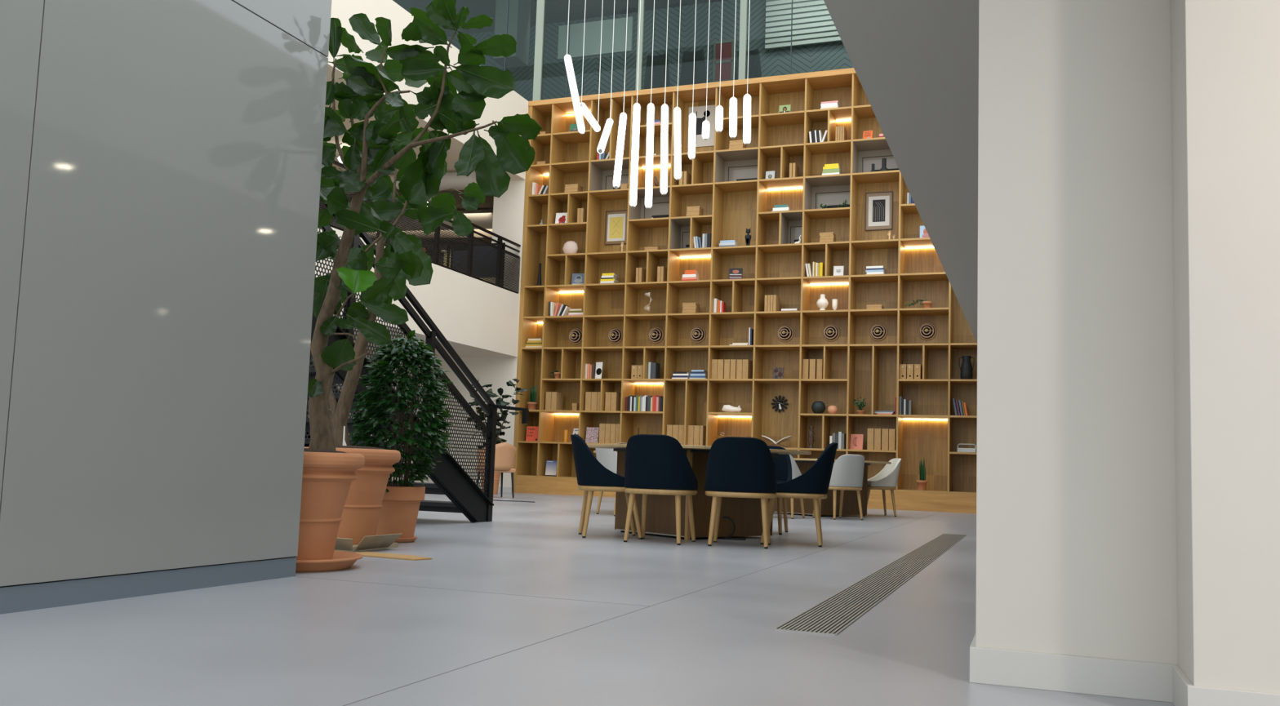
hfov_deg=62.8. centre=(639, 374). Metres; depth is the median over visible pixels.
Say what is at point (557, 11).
ceiling
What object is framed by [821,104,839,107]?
book
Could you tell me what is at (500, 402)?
rubber plant
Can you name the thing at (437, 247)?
railing
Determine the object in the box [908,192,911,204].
book
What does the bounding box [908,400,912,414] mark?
book
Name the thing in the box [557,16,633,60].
wall panel
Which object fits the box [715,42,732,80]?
print
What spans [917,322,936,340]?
decorative plate
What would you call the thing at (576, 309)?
book
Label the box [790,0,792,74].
trim
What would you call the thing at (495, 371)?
wall
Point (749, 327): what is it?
book
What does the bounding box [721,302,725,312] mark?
book
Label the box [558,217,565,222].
art
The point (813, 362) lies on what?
magazine file
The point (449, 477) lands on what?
staircase
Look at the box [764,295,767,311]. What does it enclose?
magazine file
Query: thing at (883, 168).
bottle
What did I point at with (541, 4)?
trim
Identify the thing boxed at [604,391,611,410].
magazine file
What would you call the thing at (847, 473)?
dining chair
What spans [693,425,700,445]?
magazine file
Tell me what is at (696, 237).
book
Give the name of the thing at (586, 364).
book
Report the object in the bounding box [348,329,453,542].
potted shrub
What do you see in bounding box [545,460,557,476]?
book
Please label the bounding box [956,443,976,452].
basket
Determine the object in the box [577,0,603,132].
tube light
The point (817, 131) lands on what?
book
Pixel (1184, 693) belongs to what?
baseboard
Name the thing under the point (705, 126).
tube light
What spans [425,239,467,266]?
table
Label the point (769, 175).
book
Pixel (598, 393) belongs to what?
magazine file
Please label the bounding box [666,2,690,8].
ceiling vent
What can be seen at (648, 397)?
book
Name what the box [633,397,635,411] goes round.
book
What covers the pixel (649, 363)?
book
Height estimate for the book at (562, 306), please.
0.250 m
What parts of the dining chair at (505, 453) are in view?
seat, backrest, leg, leg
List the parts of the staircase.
post, panel frame, post, perforated panel, panel frame, rail, handrail, post, newel post, rail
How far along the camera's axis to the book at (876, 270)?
17.87 m
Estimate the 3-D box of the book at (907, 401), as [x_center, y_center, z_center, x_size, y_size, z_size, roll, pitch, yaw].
[4.483,0.564,17.549,0.039,0.257,0.185,0,-5,21]
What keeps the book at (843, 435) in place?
on the bookcase
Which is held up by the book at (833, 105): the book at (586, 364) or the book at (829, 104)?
the book at (829, 104)
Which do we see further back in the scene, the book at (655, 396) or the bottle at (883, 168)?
the book at (655, 396)
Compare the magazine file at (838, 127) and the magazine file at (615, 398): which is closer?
the magazine file at (838, 127)
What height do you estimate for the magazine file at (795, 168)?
0.285 m
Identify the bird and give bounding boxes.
[653,176,658,186]
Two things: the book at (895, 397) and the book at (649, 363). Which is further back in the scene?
the book at (649, 363)
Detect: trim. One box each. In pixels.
[294,576,648,606]
[342,514,933,705]
[504,0,508,70]
[532,0,546,101]
[565,0,570,97]
[635,0,645,90]
[737,0,748,79]
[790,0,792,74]
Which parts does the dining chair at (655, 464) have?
leg, leg, seat frame, backrest, leg, leg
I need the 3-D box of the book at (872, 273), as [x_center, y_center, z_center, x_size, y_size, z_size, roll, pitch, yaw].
[4.045,-1.714,17.968,0.284,0.030,0.227,0,-5,21]
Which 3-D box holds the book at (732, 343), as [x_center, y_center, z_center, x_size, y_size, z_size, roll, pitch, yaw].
[1.816,-0.531,18.694,0.282,0.030,0.226,0,-5,21]
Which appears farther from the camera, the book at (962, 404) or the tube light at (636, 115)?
the book at (962, 404)
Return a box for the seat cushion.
[867,480,875,485]
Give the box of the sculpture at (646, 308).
[644,291,652,314]
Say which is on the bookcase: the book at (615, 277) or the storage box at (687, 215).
the storage box at (687, 215)
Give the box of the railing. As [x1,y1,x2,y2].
[319,160,520,293]
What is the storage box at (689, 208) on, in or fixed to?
on the storage box at (694, 211)
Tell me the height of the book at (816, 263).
0.266 m
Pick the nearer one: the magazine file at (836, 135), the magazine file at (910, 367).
the magazine file at (910, 367)
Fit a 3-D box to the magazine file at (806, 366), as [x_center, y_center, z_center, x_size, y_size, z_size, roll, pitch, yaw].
[2.909,-0.071,18.229,0.097,0.352,0.300,0,-5,21]
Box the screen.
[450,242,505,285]
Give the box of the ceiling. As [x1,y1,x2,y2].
[392,0,709,36]
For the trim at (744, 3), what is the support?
on the bookcase
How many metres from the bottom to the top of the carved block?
0.221 m
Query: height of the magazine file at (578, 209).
0.298 m
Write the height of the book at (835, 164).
0.043 m
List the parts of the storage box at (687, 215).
lid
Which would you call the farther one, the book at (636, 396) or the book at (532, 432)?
the book at (532, 432)
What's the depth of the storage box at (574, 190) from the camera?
20.05 m
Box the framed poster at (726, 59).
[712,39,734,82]
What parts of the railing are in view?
rail, panel frame, rail, post, post, post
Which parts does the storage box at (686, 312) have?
lid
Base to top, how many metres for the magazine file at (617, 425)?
0.358 m
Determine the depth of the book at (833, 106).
18.42 m
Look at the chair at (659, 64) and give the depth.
22.23 m
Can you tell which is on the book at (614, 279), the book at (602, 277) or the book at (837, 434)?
the book at (602, 277)
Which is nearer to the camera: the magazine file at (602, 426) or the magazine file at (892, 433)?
the magazine file at (892, 433)
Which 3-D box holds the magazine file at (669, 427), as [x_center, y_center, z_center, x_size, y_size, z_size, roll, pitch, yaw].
[0.579,1.105,18.995,0.107,0.360,0.300,0,-5,21]
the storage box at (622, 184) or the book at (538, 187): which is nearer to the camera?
the storage box at (622, 184)
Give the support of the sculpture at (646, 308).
on the bookcase
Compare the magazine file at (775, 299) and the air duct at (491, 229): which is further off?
the air duct at (491, 229)
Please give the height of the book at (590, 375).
0.270 m
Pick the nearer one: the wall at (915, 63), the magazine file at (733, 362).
the wall at (915, 63)
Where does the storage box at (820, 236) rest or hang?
on the storage box at (828, 238)
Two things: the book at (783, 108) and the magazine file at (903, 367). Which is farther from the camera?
the book at (783, 108)
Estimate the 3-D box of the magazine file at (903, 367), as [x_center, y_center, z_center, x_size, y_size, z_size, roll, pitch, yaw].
[4.441,-0.024,17.642,0.107,0.258,0.301,0,-5,21]
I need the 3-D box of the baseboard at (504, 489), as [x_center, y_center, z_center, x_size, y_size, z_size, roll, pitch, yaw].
[-8.369,2.182,22.008,12.723,0.100,0.015,0,-5,21]
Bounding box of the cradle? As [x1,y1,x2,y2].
[765,439,788,448]
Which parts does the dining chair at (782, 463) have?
leg, backrest, leg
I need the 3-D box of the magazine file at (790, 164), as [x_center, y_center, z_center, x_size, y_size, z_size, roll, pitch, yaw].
[2.713,-3.576,18.659,0.047,0.285,0.300,0,-5,21]
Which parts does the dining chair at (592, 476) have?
leg, leg, backrest, seat frame, leg, leg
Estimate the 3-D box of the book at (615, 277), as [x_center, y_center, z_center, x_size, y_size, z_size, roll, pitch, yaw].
[-0.575,-1.816,19.715,0.242,0.037,0.193,0,-5,21]
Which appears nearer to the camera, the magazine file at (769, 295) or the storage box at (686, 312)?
the magazine file at (769, 295)
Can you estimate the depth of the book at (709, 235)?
18.98 m
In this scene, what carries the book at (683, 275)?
on the book at (695, 277)
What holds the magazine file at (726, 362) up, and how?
on the bookcase
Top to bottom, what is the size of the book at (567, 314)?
0.042 m
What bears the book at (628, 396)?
on the bookcase
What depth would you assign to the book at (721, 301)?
18.78 m
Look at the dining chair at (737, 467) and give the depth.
7.64 m
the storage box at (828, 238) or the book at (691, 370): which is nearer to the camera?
the storage box at (828, 238)
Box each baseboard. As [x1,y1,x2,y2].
[479,486,511,493]
[969,634,1177,702]
[1172,665,1279,705]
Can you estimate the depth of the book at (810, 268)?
18.28 m
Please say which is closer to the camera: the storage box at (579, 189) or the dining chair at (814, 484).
the dining chair at (814, 484)
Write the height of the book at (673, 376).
0.036 m
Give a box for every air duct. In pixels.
[330,210,493,231]
[346,171,477,194]
[367,228,492,238]
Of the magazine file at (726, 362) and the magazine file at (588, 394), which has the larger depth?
the magazine file at (588, 394)
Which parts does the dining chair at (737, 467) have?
leg, leg, seat frame, backrest, leg, leg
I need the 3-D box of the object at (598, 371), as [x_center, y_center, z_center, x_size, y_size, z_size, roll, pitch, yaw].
[-0.768,-0.064,19.544,0.151,0.324,0.031,-2,-6,35]
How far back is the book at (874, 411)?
17.59 m
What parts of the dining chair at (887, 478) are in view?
leg, seat frame, leg, backrest, leg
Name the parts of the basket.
handle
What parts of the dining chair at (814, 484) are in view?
leg, leg, seat frame, backrest, leg, leg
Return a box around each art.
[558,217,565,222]
[574,279,582,283]
[595,368,601,374]
[922,233,929,237]
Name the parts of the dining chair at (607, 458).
leg, backrest, leg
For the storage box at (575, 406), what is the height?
0.139 m
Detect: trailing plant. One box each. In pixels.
[548,370,560,378]
[819,204,827,208]
[837,199,848,208]
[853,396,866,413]
[904,299,932,307]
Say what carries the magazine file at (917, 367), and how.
on the bookcase
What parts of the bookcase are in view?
shelf, shelf, shelf, panel, shelf, shelf, shelf, shelf, shelf, shelf, shelf, shelf, shelf, shelf, shelf, shelf, shelf, shelf, shelf, shelf, shelf, shelf, shelf, shelf, shelf, shelf, shelf, shelf, shelf, shelf, shelf, shelf, glass, shelf, shelf, shelf, shelf, shelf, shelf, shelf, shelf, shelf, shelf, glass, glass, shelf, shelf, shelf, shelf, shelf, shelf, shelf, shelf, cornice, shelf, shelf, shelf, shelf, shelf, shelf, shelf, shelf, shelf, glass, shelf, shelf, shelf, shelf, shelf, shelf, shelf, shelf, shelf, shelf, glass, shelf, shelf, shelf, shelf, shelf, shelf, shelf, shelf, shelf, shelf, shelf, glass, shelf, shelf, shelf, shelf, shelf, shelf, shelf, shelf, shelf, glass, shelf, shelf, shelf, shelf, shelf, shelf, shelf, shelf, shelf, shelf, shelf, shelf, shelf, shelf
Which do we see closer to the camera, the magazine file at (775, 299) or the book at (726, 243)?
the magazine file at (775, 299)
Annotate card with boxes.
[849,434,863,449]
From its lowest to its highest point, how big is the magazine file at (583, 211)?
0.298 m
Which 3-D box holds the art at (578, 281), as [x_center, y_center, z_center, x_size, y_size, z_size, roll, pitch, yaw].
[-1.169,-1.768,19.873,0.161,0.089,0.001,1,-17,13]
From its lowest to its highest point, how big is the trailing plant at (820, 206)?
0.137 m
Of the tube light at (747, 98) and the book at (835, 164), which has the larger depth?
the book at (835, 164)
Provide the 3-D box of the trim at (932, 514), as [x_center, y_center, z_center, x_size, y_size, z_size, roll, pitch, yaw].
[1.214,1.252,7.329,0.004,0.001,20.737,0,-5,21]
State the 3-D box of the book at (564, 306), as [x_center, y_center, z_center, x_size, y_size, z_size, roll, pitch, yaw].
[-1.441,-1.195,19.973,0.127,0.236,0.177,0,-5,21]
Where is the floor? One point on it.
(299, 641)
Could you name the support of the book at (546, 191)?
on the bookcase
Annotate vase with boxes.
[537,262,541,285]
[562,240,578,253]
[563,430,568,442]
[816,293,828,310]
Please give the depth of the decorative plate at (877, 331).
18.16 m
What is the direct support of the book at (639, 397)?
on the bookcase
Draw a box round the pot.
[375,484,425,537]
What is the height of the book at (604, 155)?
0.183 m
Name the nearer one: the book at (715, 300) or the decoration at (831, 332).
the decoration at (831, 332)
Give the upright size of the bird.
0.230 m
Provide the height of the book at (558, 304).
0.284 m
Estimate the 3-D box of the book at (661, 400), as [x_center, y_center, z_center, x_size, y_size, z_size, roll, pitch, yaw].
[0.428,0.562,19.091,0.043,0.263,0.189,0,-5,21]
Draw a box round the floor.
[0,492,1174,705]
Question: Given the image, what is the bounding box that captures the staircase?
[304,199,528,522]
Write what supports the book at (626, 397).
on the bookcase
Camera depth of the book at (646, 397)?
19.11 m
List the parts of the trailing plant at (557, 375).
pot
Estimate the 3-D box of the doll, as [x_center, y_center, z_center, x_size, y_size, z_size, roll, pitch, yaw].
[1.937,-2.443,18.785,0.116,0.369,0.081,0,-5,21]
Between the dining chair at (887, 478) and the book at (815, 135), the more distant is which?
the book at (815, 135)
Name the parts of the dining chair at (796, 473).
leg, backrest, leg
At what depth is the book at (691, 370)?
18.83 m
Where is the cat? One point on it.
(726, 408)
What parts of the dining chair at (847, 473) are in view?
leg, leg, seat frame, backrest, leg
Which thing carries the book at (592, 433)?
on the bookcase
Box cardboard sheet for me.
[354,551,431,560]
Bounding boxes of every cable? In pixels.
[493,499,534,502]
[712,515,746,540]
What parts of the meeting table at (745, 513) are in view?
foot rail, panel, edge post, panel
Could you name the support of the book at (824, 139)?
on the bookcase
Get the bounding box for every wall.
[0,0,331,614]
[307,179,524,487]
[315,226,519,358]
[319,0,528,256]
[446,0,853,101]
[823,0,978,342]
[1170,0,1279,693]
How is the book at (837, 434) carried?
on the bookcase
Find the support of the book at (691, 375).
on the book at (690, 376)
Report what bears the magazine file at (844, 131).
on the bookcase
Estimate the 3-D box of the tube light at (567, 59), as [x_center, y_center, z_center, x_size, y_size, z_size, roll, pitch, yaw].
[-0.484,-6.437,10.186,0.069,8.299,0.433,0,-5,21]
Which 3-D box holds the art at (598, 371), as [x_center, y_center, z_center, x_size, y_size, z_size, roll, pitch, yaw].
[-0.765,-0.049,19.534,0.127,0.126,0.001,-2,-10,35]
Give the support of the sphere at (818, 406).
on the bookcase
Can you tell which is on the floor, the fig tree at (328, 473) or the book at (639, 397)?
the fig tree at (328, 473)
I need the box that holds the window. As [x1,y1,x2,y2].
[541,12,545,94]
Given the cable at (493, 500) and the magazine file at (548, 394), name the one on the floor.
the cable at (493, 500)
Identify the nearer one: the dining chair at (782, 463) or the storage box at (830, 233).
the dining chair at (782, 463)
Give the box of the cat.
[721,404,741,412]
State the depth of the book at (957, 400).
17.18 m
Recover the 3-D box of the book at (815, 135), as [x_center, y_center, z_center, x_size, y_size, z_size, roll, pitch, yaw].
[3.129,-4.158,18.545,0.052,0.267,0.192,0,-5,21]
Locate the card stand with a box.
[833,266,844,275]
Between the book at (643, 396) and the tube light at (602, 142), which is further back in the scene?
the book at (643, 396)
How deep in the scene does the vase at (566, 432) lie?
19.65 m
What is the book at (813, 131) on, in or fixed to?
on the bookcase
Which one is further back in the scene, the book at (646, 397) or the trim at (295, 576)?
the book at (646, 397)
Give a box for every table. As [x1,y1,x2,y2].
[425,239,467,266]
[586,444,811,540]
[773,457,891,516]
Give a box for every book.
[525,342,542,344]
[525,344,542,346]
[525,346,542,347]
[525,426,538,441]
[527,340,542,342]
[528,338,542,340]
[532,182,534,195]
[535,183,542,194]
[537,185,544,194]
[542,186,548,194]
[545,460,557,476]
[550,302,555,315]
[551,302,556,315]
[554,302,561,315]
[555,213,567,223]
[556,303,564,315]
[559,304,568,315]
[561,306,570,315]
[567,314,582,315]
[568,310,582,312]
[568,312,582,314]
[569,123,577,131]
[569,308,582,311]
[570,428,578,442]
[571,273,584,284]
[585,364,587,378]
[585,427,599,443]
[586,364,591,378]
[589,364,591,378]
[591,364,595,378]
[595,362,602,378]
[600,278,618,283]
[600,280,617,283]
[601,151,607,159]
[601,275,617,279]
[601,277,617,279]
[602,272,617,277]
[625,396,627,411]
[627,395,629,411]
[630,396,631,411]
[631,395,635,411]
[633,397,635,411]
[635,395,637,411]
[638,396,639,411]
[639,395,643,411]
[642,395,644,411]
[644,395,647,411]
[645,396,647,411]
[647,395,653,411]
[648,362,650,378]
[650,362,659,378]
[650,397,652,411]
[652,396,653,411]
[653,395,658,411]
[656,396,658,411]
[658,395,663,411]
[660,397,663,411]
[672,373,690,376]
[672,375,689,377]
[673,371,689,373]
[681,276,699,279]
[682,274,698,278]
[684,270,697,272]
[684,271,698,275]
[689,376,707,377]
[690,371,707,374]
[690,373,707,376]
[691,369,706,372]
[693,236,697,248]
[695,236,699,248]
[697,236,702,248]
[702,233,705,247]
[704,233,707,247]
[706,233,711,247]
[713,298,719,312]
[716,299,718,312]
[718,300,719,312]
[719,242,738,246]
[719,244,736,246]
[720,240,737,244]
[720,300,723,312]
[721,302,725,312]
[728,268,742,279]
[732,342,748,344]
[748,327,753,345]
[750,328,753,345]
[762,435,792,444]
[765,170,775,178]
[773,207,791,210]
[774,204,789,208]
[778,104,791,112]
[781,308,799,311]
[804,263,809,276]
[807,263,812,276]
[808,131,813,142]
[812,129,815,142]
[812,262,814,276]
[813,262,816,276]
[814,130,817,142]
[816,130,819,142]
[816,262,817,276]
[817,262,819,275]
[818,130,822,142]
[819,262,824,275]
[820,102,839,106]
[820,106,838,109]
[821,100,839,106]
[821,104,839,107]
[821,129,827,142]
[822,165,840,169]
[822,168,841,173]
[822,170,841,173]
[822,172,839,175]
[824,163,839,166]
[829,435,832,444]
[832,433,835,442]
[835,433,838,448]
[838,431,843,448]
[841,433,846,448]
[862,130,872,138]
[865,269,885,273]
[866,266,884,269]
[866,267,885,271]
[866,271,884,274]
[874,410,894,413]
[874,412,894,414]
[894,397,896,414]
[899,396,902,414]
[902,399,903,414]
[903,399,906,414]
[906,400,908,414]
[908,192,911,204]
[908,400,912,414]
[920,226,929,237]
[952,398,958,415]
[955,399,960,415]
[958,400,963,415]
[961,400,965,415]
[963,402,968,415]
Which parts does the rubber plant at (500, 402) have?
pot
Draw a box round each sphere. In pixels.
[811,400,826,413]
[827,405,837,413]
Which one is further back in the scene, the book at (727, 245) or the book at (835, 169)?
the book at (727, 245)
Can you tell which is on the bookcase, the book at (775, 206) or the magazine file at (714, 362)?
the magazine file at (714, 362)
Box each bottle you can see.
[870,163,875,172]
[879,158,888,171]
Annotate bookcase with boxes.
[513,67,977,513]
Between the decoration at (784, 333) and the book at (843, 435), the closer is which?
the book at (843, 435)
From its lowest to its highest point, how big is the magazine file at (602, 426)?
0.360 m
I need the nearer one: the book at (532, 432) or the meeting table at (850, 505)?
the meeting table at (850, 505)
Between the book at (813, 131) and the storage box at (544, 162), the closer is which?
the book at (813, 131)
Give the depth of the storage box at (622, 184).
19.66 m
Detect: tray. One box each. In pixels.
[334,533,402,551]
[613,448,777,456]
[795,460,870,465]
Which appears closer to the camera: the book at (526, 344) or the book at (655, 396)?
the book at (655, 396)
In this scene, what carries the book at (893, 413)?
on the book
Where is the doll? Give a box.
[745,228,751,245]
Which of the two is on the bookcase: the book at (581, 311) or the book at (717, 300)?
the book at (717, 300)
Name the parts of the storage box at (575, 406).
lid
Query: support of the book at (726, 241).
on the book at (726, 243)
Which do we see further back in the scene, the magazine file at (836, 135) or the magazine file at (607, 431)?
the magazine file at (607, 431)
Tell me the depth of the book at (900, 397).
17.51 m
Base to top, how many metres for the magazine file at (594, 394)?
0.352 m
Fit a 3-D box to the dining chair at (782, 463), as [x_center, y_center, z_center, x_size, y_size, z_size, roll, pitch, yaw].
[1.138,1.059,9.708,0.538,0.803,0.574,1,-5,15]
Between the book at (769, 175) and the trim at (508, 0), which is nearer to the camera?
the book at (769, 175)
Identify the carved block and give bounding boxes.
[772,367,783,378]
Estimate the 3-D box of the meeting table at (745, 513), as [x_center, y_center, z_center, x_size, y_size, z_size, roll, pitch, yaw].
[0.463,1.001,8.963,1.600,0.740,1.600,6,-7,-40]
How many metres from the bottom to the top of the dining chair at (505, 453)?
0.883 m
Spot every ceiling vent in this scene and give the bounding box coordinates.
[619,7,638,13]
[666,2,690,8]
[710,0,727,2]
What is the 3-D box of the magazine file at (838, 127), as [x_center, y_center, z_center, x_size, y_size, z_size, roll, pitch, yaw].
[3.516,-4.168,18.414,0.033,0.289,0.300,0,-5,21]
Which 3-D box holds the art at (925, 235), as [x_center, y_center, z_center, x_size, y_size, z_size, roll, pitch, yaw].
[4.817,-2.328,17.650,0.131,0.101,0.001,0,-17,17]
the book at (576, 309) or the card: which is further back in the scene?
the book at (576, 309)
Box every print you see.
[604,209,627,244]
[687,104,715,147]
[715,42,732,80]
[865,191,893,231]
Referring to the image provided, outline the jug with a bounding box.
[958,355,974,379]
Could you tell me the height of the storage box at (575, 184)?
0.062 m
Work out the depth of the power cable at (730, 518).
8.46 m
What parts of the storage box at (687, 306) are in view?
lid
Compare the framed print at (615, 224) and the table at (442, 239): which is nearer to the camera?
the table at (442, 239)
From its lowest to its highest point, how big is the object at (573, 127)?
0.220 m
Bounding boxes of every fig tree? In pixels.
[295,0,542,572]
[304,41,485,544]
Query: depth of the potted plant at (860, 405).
17.75 m
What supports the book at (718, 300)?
on the bookcase
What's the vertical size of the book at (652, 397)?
0.281 m
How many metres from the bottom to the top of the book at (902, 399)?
0.274 m
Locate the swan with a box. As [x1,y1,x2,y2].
[794,235,801,243]
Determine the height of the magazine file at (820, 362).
0.350 m
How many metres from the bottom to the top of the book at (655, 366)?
0.308 m
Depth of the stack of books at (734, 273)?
18.79 m
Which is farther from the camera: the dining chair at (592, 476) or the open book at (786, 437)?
the open book at (786, 437)
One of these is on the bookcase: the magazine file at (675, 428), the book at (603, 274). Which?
the magazine file at (675, 428)
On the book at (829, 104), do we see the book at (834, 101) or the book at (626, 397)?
the book at (834, 101)
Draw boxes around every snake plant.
[527,384,537,409]
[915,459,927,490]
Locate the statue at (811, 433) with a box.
[808,425,814,448]
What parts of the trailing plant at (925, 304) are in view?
pot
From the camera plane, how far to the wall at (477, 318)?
18.31 m
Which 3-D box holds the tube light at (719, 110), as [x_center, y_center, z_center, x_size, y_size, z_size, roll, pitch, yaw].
[0.841,-6.358,9.673,0.067,8.457,0.066,0,-5,21]
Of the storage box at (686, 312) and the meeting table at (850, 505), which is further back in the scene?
the storage box at (686, 312)
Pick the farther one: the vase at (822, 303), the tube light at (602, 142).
the vase at (822, 303)
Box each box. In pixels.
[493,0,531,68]
[537,160,547,164]
[564,183,582,190]
[564,186,582,191]
[564,190,578,192]
[572,403,579,410]
[621,183,628,187]
[644,246,662,250]
[682,302,699,306]
[682,305,700,310]
[682,308,699,312]
[682,311,697,313]
[685,213,701,216]
[686,205,703,213]
[686,209,703,215]
[728,143,746,147]
[728,146,743,149]
[729,139,746,146]
[819,231,835,235]
[819,235,835,239]
[819,237,835,241]
[866,304,884,309]
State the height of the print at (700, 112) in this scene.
0.783 m
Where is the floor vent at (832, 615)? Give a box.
[773,533,966,635]
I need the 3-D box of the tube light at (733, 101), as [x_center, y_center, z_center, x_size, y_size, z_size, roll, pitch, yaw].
[0.951,-6.319,9.520,0.070,8.556,0.066,0,-5,21]
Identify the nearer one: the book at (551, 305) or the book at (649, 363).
the book at (649, 363)
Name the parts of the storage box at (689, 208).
lid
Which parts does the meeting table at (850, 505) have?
panel, edge post, panel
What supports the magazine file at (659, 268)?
on the bookcase
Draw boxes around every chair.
[475,442,516,497]
[570,434,642,539]
[595,448,617,515]
[623,434,697,545]
[643,53,670,89]
[679,48,706,85]
[704,436,777,548]
[733,48,761,79]
[760,442,837,546]
[768,445,791,534]
[789,454,804,519]
[812,453,864,519]
[862,457,901,516]
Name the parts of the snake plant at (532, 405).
pot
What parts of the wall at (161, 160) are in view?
panel, trim, baseboard, panel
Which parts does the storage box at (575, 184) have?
lid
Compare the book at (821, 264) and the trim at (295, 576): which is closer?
the trim at (295, 576)
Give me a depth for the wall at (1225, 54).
2.49 m
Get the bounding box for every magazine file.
[545,391,551,409]
[551,391,563,410]
[577,208,580,222]
[580,208,586,222]
[585,391,591,410]
[591,391,597,410]
[596,391,600,410]
[599,423,605,443]
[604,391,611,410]
[604,423,610,443]
[609,423,616,443]
[610,392,621,410]
[615,423,619,443]
[631,364,637,378]
[635,267,639,282]
[636,364,643,378]
[638,267,646,282]
[657,266,661,281]
[660,266,667,281]
[666,424,672,437]
[672,425,678,440]
[678,425,684,444]
[679,171,684,184]
[683,171,691,184]
[687,425,693,445]
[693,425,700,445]
[699,425,706,445]
[711,359,717,378]
[716,359,724,378]
[724,359,730,378]
[729,359,736,378]
[736,359,742,378]
[742,359,752,378]
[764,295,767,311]
[767,294,770,311]
[769,294,773,311]
[773,294,779,311]
[789,163,792,177]
[792,163,799,177]
[802,359,809,378]
[808,359,817,378]
[816,359,823,378]
[835,126,837,141]
[837,126,839,140]
[840,125,842,140]
[842,125,847,140]
[866,428,874,449]
[874,428,881,449]
[881,428,888,450]
[888,428,896,450]
[899,364,906,378]
[906,364,914,378]
[914,364,922,378]
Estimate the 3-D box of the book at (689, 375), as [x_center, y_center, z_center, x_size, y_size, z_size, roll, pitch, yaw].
[0.775,0.019,19.039,0.293,0.032,0.234,0,-5,21]
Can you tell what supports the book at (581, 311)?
on the book at (569, 313)
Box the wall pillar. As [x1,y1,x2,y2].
[975,0,1177,664]
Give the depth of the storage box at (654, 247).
19.35 m
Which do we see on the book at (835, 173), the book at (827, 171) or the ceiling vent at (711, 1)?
the book at (827, 171)
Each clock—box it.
[771,395,787,412]
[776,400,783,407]
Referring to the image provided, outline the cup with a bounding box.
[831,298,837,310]
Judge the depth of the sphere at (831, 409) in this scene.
17.90 m
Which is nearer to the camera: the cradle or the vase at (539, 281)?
the cradle
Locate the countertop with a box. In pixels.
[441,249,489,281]
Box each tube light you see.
[564,0,585,133]
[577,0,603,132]
[596,0,614,153]
[613,0,627,188]
[629,0,640,207]
[644,0,654,208]
[660,0,668,195]
[673,0,681,180]
[688,0,696,159]
[702,0,710,140]
[715,0,723,133]
[728,0,737,138]
[742,0,751,145]
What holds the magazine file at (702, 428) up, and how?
on the bookcase
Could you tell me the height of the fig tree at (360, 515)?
3.404 m
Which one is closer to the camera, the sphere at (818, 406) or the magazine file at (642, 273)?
the sphere at (818, 406)
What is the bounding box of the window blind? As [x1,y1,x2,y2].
[764,0,841,49]
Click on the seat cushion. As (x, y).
(869, 482)
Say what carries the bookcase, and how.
on the floor
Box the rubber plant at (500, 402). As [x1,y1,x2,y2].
[466,378,528,494]
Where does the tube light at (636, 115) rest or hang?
hanging from the trim
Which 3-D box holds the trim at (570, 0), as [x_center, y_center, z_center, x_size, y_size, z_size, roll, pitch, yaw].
[-1.351,-7.500,20.467,0.016,4.425,0.020,0,-5,21]
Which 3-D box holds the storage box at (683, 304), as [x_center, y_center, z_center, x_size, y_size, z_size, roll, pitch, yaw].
[0.931,-1.256,19.093,0.255,0.050,0.245,0,-5,21]
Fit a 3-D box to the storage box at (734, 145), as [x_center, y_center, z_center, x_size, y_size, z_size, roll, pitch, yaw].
[1.779,-4.121,19.061,0.260,0.064,0.245,0,-5,21]
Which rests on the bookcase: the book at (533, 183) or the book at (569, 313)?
the book at (533, 183)
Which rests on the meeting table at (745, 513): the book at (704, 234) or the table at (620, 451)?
the table at (620, 451)
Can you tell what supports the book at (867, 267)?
on the book at (880, 268)

